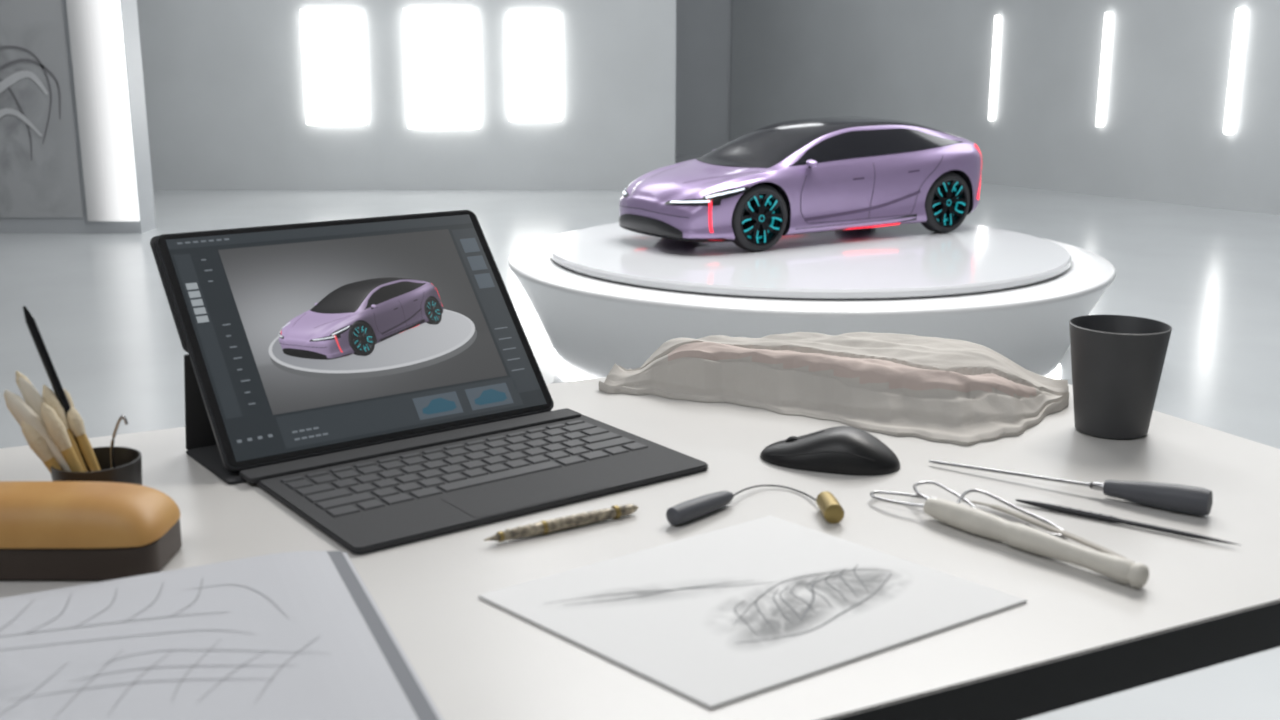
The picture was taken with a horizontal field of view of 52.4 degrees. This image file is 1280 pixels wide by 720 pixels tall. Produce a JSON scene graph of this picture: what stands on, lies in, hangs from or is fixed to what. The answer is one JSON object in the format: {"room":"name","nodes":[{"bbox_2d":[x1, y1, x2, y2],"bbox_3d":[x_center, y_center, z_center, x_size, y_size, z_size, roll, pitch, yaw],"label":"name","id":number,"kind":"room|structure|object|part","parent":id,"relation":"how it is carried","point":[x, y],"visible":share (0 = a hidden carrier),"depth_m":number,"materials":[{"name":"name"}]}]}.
{"room":"design studio","nodes":[
{"label":"design studio","id":0,"kind":"room"},
{"bbox_2d":[0,0,155,232],"bbox_3d":[-5.050,-2.470,7.815,3.900,3.400,0.250,0,13,0],"label":"wall","id":1,"kind":"structure","parent":0,"point":[129,13],"depth_m":8.07,"materials":[{"name":"grey paint"}]},
{"bbox_2d":[0,0,82,217],"bbox_3d":[-4.000,-2.073,7.768,1.100,2.450,0.005,0,13,0],"label":"wall art","id":2,"kind":"object","parent":1,"relation":"attached to","point":[39,172],"depth_m":7.91},
{"bbox_2d":[66,0,139,220],"bbox_3d":[-3.260,-2.321,7.707,0.310,3.000,0.030,0,13,0],"label":"wall light","id":3,"kind":"object","parent":1,"relation":"attached to","point":[95,26],"depth_m":7.88,"materials":[{"name":"white plastic"}]},
{"bbox_2d":[137,0,675,189],"bbox_3d":[-3.357,-3.057,10.276,7.285,3.400,0.150,0,13,0],"label":"wall","id":4,"kind":"structure","parent":0,"point":[224,82],"depth_m":10.44,"materials":[{"name":"paint"}]},
{"bbox_3d":[-2.435,-2.327,10.353,0.450,0.865,0.046,0,13,0],"label":"housing","id":5,"kind":"object","parent":4,"relation":"attached to","visible":0},
{"bbox_2d":[300,10,365,123],"bbox_3d":[-2.435,-2.321,10.328,0.470,0.885,0.012,0,13,0],"label":"light panel","id":6,"kind":"object","parent":5,"relation":"attached to","point":[331,39],"visible":1,"depth_m":10.32,"materials":[{"name":"white plastic"}]},
{"bbox_3d":[-1.576,-2.315,10.355,0.542,0.900,0.046,0,13,0],"label":"housing","id":7,"kind":"object","parent":4,"relation":"attached to","visible":0},
{"bbox_2d":[404,9,478,127],"bbox_3d":[-1.576,-2.309,10.331,0.562,0.920,0.012,0,13,0],"label":"light panel","id":8,"kind":"object","parent":7,"relation":"attached to","point":[440,44],"visible":1,"depth_m":10.32,"materials":[{"name":"white plastic"}]},
{"bbox_3d":[-0.839,-2.335,10.351,0.388,0.820,0.046,0,13,0],"label":"housing","id":9,"kind":"object","parent":4,"relation":"attached to","visible":0},
{"bbox_2d":[507,12,560,120],"bbox_3d":[-0.839,-2.329,10.326,0.408,0.840,0.012,0,13,0],"label":"light panel","id":10,"kind":"object","parent":9,"relation":"attached to","point":[533,37],"visible":1,"depth_m":10.32,"materials":[{"name":"white plastic"}]},
{"bbox_2d":[0,155,1279,719],"bbox_3d":[0.500,-0.263,6.105,15.000,0.100,18.000,0,13,0],"label":"floor","id":11,"kind":"structure","parent":0,"point":[98,303],"depth_m":6.04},
{"bbox_2d":[0,377,1279,719],"bbox_3d":[-0.386,0.521,0.984,2.040,0.750,0.758,-6,15,-25],"label":"desk","id":12,"kind":"object","parent":11,"relation":"on","point":[1080,634],"visible":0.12,"depth_m":0.96,"materials":[{"name":"laminate"}]},
{"bbox_2d":[4,306,141,484],"bbox_3d":[-0.438,0.044,0.999,0.100,0.171,0.066,0,13,0],"label":"cup","id":13,"kind":"object","parent":12,"relation":"on","point":[51,426],"visible":0.7,"depth_m":0.99,"materials":[{"name":"grey wood"}]},
{"bbox_3d":[-0.440,0.099,0.998,0.030,0.051,0.010,0,13,0],"label":"brush handle","id":14,"kind":"part","parent":13,"relation":"part of","materials":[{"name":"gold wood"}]},
{"bbox_3d":[-0.434,0.091,1.002,0.047,0.066,0.012,0,13,0],"label":"brush handle","id":15,"kind":"part","parent":13,"relation":"part of","materials":[{"name":"beige wood"}]},
{"bbox_3d":[-0.429,0.094,1.001,0.029,0.058,0.010,0,13,0],"label":"brush handle","id":16,"kind":"part","parent":13,"relation":"part of","materials":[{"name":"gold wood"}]},
{"bbox_3d":[-0.434,0.086,1.012,0.030,0.068,0.009,0,13,0],"label":"brush handle","id":17,"kind":"part","parent":13,"relation":"part of","materials":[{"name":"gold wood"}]},
{"bbox_3d":[-0.426,0.088,1.018,0.026,0.063,0.009,0,13,0],"label":"brush handle","id":18,"kind":"part","parent":13,"relation":"part of","materials":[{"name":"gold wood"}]},
{"bbox_2d":[0,481,181,580],"bbox_3d":[-0.470,0.118,0.934,0.266,0.056,0.080,0,13,0],"label":"block","id":19,"kind":"object","parent":12,"relation":"on","point":[50,530],"visible":0.98,"depth_m":0.90,"materials":[{"name":"brown"}]},
{"bbox_3d":[-0.470,0.106,0.931,0.266,0.030,0.080,0,13,0],"label":"lid","id":20,"kind":"part","parent":19,"relation":"part of","materials":[{"name":"brown wood"}]},
{"bbox_2d":[50,446,141,484],"bbox_3d":[-0.421,0.102,1.013,0.066,0.052,0.066,0,13,0],"label":"cup","id":21,"kind":"object","parent":12,"relation":"on","point":[75,463],"depth_m":1.00,"materials":[{"name":"grey plastic"}]},
{"bbox_2d":[0,551,442,719],"bbox_3d":[-0.320,0.193,0.713,0.400,0.013,0.332,-6,15,-25],"label":"sketchbook","id":22,"kind":"object","parent":12,"relation":"on","point":[298,635],"visible":1,"depth_m":0.78,"materials":[{"name":"paper"}]},
{"bbox_2d":[150,210,707,553],"bbox_3d":[-0.196,-0.009,1.171,0.356,0.194,0.390,-10,17,-36],"label":"tablet computer","id":23,"kind":"object","parent":12,"relation":"on","point":[381,379],"visible":1,"depth_m":1.20,"materials":[{"name":"black plastic"}]},
{"bbox_3d":[-0.293,-0.083,1.277,0.340,0.125,0.003,-10,-23,-36],"label":"case panel","id":24,"kind":"part","parent":23,"relation":"part of","materials":[{"name":"black plastic"}]},
{"bbox_3d":[-0.246,0.071,1.248,0.344,0.002,0.117,-10,17,-36],"label":"case floor panel","id":25,"kind":"part","parent":23,"relation":"part of","materials":[{"name":"grey fabric"}]},
{"bbox_3d":[-0.265,-0.033,1.250,0.331,0.239,0.003,-10,-23,-35],"label":"tablet glass","id":26,"kind":"part","parent":23,"relation":"part of","materials":[{"name":"black glass"}]},
{"bbox_2d":[218,229,506,414],"bbox_3d":[-0.264,-0.044,1.257,0.242,0.135,0.113,-10,17,-36],"label":"picture","id":27,"kind":"object","parent":23,"relation":"attached to","point":[311,321],"depth_m":1.25,"materials":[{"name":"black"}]},
{"bbox_3d":[-0.220,0.048,1.224,0.246,0.032,0.001,-10,-23,-36],"label":"panel","id":28,"kind":"part","parent":23,"relation":"part of","materials":[{"name":"grey glass"}]},
{"bbox_3d":[-0.149,-0.053,1.333,0.027,0.195,0.001,-10,-23,-36],"label":"panel","id":29,"kind":"part","parent":23,"relation":"part of","materials":[{"name":"grey glass"}]},
{"bbox_2d":[484,504,637,541],"bbox_3d":[-0.059,0.126,1.002,0.134,0.011,0.011,-8,16,-31],"label":"pen","id":30,"kind":"object","parent":12,"relation":"on","point":[543,527],"visible":1,"depth_m":1.00,"materials":[{"name":"gold metal"}]},
{"bbox_2d":[479,515,1026,708],"bbox_3d":[0.075,0.160,0.874,0.293,0.002,0.223,-10,16,-35],"label":"drawing sheet","id":31,"kind":"object","parent":12,"relation":"on","point":[719,617],"visible":1,"depth_m":0.86,"materials":[{"name":"paper"}]},
{"bbox_2d":[666,485,843,525],"bbox_3d":[0.090,0.112,1.050,0.139,0.016,0.096,0,13,0],"label":"tool","id":32,"kind":"object","parent":12,"relation":"on","point":[831,509],"visible":1,"depth_m":1.02,"materials":[{"name":"grey"}]},
{"bbox_2d":[760,426,899,475],"bbox_3d":[0.170,0.076,1.164,0.126,0.032,0.066,4,14,17],"label":"computer mouse","id":33,"kind":"object","parent":12,"relation":"on","point":[843,450],"visible":1,"depth_m":1.14,"materials":[{"name":"black plastic"}]},
{"bbox_2d":[599,332,1069,445],"bbox_3d":[0.218,0.007,1.407,0.458,0.054,0.272,8,15,29],"label":"clay piece","id":34,"kind":"object","parent":12,"relation":"on","point":[960,392],"visible":1,"depth_m":1.34,"materials":[{"name":"fabric"}]},
{"bbox_2d":[870,481,1148,587],"bbox_3d":[0.288,0.123,0.996,0.073,0.020,0.243,-11,17,-39],"label":"tool","id":35,"kind":"object","parent":12,"relation":"on","point":[1108,563],"visible":1,"depth_m":0.97,"materials":[{"name":"beige plastic"}]},
{"bbox_3d":[0.287,0.132,0.958,0.020,0.020,0.184,-11,17,-38],"label":"handle","id":36,"kind":"part","parent":35,"relation":"part of","materials":[{"name":"white plastic"}]},
{"bbox_2d":[929,460,1212,515],"bbox_3d":[0.355,0.098,1.092,0.236,0.023,0.022,9,16,34],"label":"screwdriver","id":37,"kind":"object","parent":12,"relation":"on","point":[1192,500],"visible":1,"depth_m":1.04,"materials":[{"name":"grey plastic"}]},
{"bbox_3d":[0.418,0.109,1.050,0.083,0.022,0.022,7,15,34],"label":"handle","id":38,"kind":"part","parent":37,"relation":"part of","materials":[{"name":"grey plastic"}]},
{"bbox_2d":[1069,315,1171,439],"bbox_3d":[0.458,0.017,1.251,0.093,0.106,0.093,0,13,0],"label":"tumbler","id":39,"kind":"object","parent":12,"relation":"on","point":[1117,361],"visible":1,"depth_m":1.22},
{"bbox_2d":[1016,499,1242,545],"bbox_3d":[0.377,0.126,1.012,0.173,0.006,0.006,9,16,34],"label":"needle","id":40,"kind":"object","parent":12,"relation":"on","point":[1099,516],"visible":1,"depth_m":1.01,"materials":[{"name":"grey metal"}]},
{"bbox_2d":[508,222,1115,380],"bbox_3d":[0.600,-0.219,4.800,2.156,0.420,2.156,0,13,0],"label":"turntable","id":41,"kind":"object","parent":11,"relation":"on","point":[603,296],"visible":0.66,"depth_m":4.12,"materials":[{"name":"white plastic"}]},
{"bbox_2d":[619,117,981,251],"bbox_3d":[0.625,-0.699,4.965,1.482,0.437,0.647,-8,16,-31],"label":"car","id":42,"kind":"object","parent":41,"relation":"on","point":[766,184],"visible":1,"depth_m":4.73,"materials":[{"name":"purple paint"}]},
{"bbox_2d":[619,214,682,238],"bbox_3d":[0.018,-0.484,4.624,0.041,0.059,0.422,-8,16,-31],"label":"grille","id":43,"kind":"object","parent":42,"relation":"attached to","point":[668,226],"depth_m":4.54,"materials":[{"name":"black plastic"}]},
{"bbox_2d":[708,199,712,232],"bbox_3d":[0.242,-0.493,4.445,0.019,0.117,0.010,-3,14,-11],"label":"light","id":44,"kind":"object","parent":42,"relation":"on","point":[710,201],"depth_m":4.44,"materials":[{"name":"red plastic"}]},
{"bbox_2d":[806,159,817,166],"bbox_3d":[0.607,-0.696,4.600,0.037,0.027,0.048,-8,16,-31],"label":"mirror","id":45,"kind":"object","parent":42,"relation":"attached to","point":[809,162],"depth_m":4.59,"materials":[{"name":"purple paint"}]},
{"bbox_3d":[0.797,-0.501,4.788,0.587,0.038,0.024,-8,16,-31],"label":"sill trim","id":46,"kind":"part","parent":42,"relation":"part of","materials":[{"name":"black"}]},
{"bbox_2d":[845,223,899,229],"bbox_3d":[0.865,-0.498,4.851,0.257,0.014,0.029,-8,15,-29],"label":"light","id":47,"kind":"object","parent":42,"relation":"attached to","point":[848,226],"depth_m":4.82,"materials":[{"name":"red"}]},
{"bbox_2d":[975,144,981,199],"bbox_3d":[1.320,-0.736,5.087,0.033,0.218,0.058,3,14,13],"label":"tail light","id":48,"kind":"object","parent":42,"relation":"attached to","point":[978,156],"depth_m":5.06,"materials":[{"name":"red plastic"}]},
{"bbox_2d":[552,349,1060,380],"bbox_3d":[0.600,-0.023,4.847,1.850,0.012,1.850,0,13,0],"label":"light","id":49,"kind":"object","parent":41,"relation":"attached to","point":[556,363],"depth_m":4.54,"materials":[{"name":"white"}]},
{"bbox_2d":[675,0,731,154],"bbox_3d":[0.792,-3.897,13.797,1.015,3.400,0.150,0,13,0],"label":"wall","id":50,"kind":"structure","parent":0,"point":[703,27],"depth_m":13.93,"materials":[{"name":"paint"}]},
{"bbox_2d":[730,0,1279,214],"bbox_3d":[4.550,-2.643,8.541,0.151,3.400,12.750,-9,16,-32],"label":"wall","id":51,"kind":"structure","parent":0,"point":[1161,137],"depth_m":10.45,"materials":[{"name":"paint"}]},
{"bbox_2d":[989,15,999,120],"bbox_3d":[2.963,-2.439,10.874,0.040,0.860,0.040,-9,16,-32],"label":"wall light","id":52,"kind":"object","parent":51,"relation":"attached to","point":[997,18],"visible":1,"depth_m":10.86,"materials":[{"name":"white plastic"}]},
{"bbox_2d":[1096,12,1111,126],"bbox_3d":[3.565,-2.228,9.989,0.048,0.860,0.048,-9,16,-32],"label":"wall light","id":53,"kind":"object","parent":51,"relation":"attached to","point":[1107,24],"visible":1,"depth_m":9.97,"materials":[{"name":"white plastic"}]},
{"bbox_2d":[1224,8,1245,133],"bbox_3d":[4.165,-2.017,9.104,0.062,0.860,0.062,-9,16,-32],"label":"wall light","id":54,"kind":"object","parent":51,"relation":"attached to","point":[1240,13],"visible":1,"depth_m":9.08,"materials":[{"name":"white plastic"}]}
]}

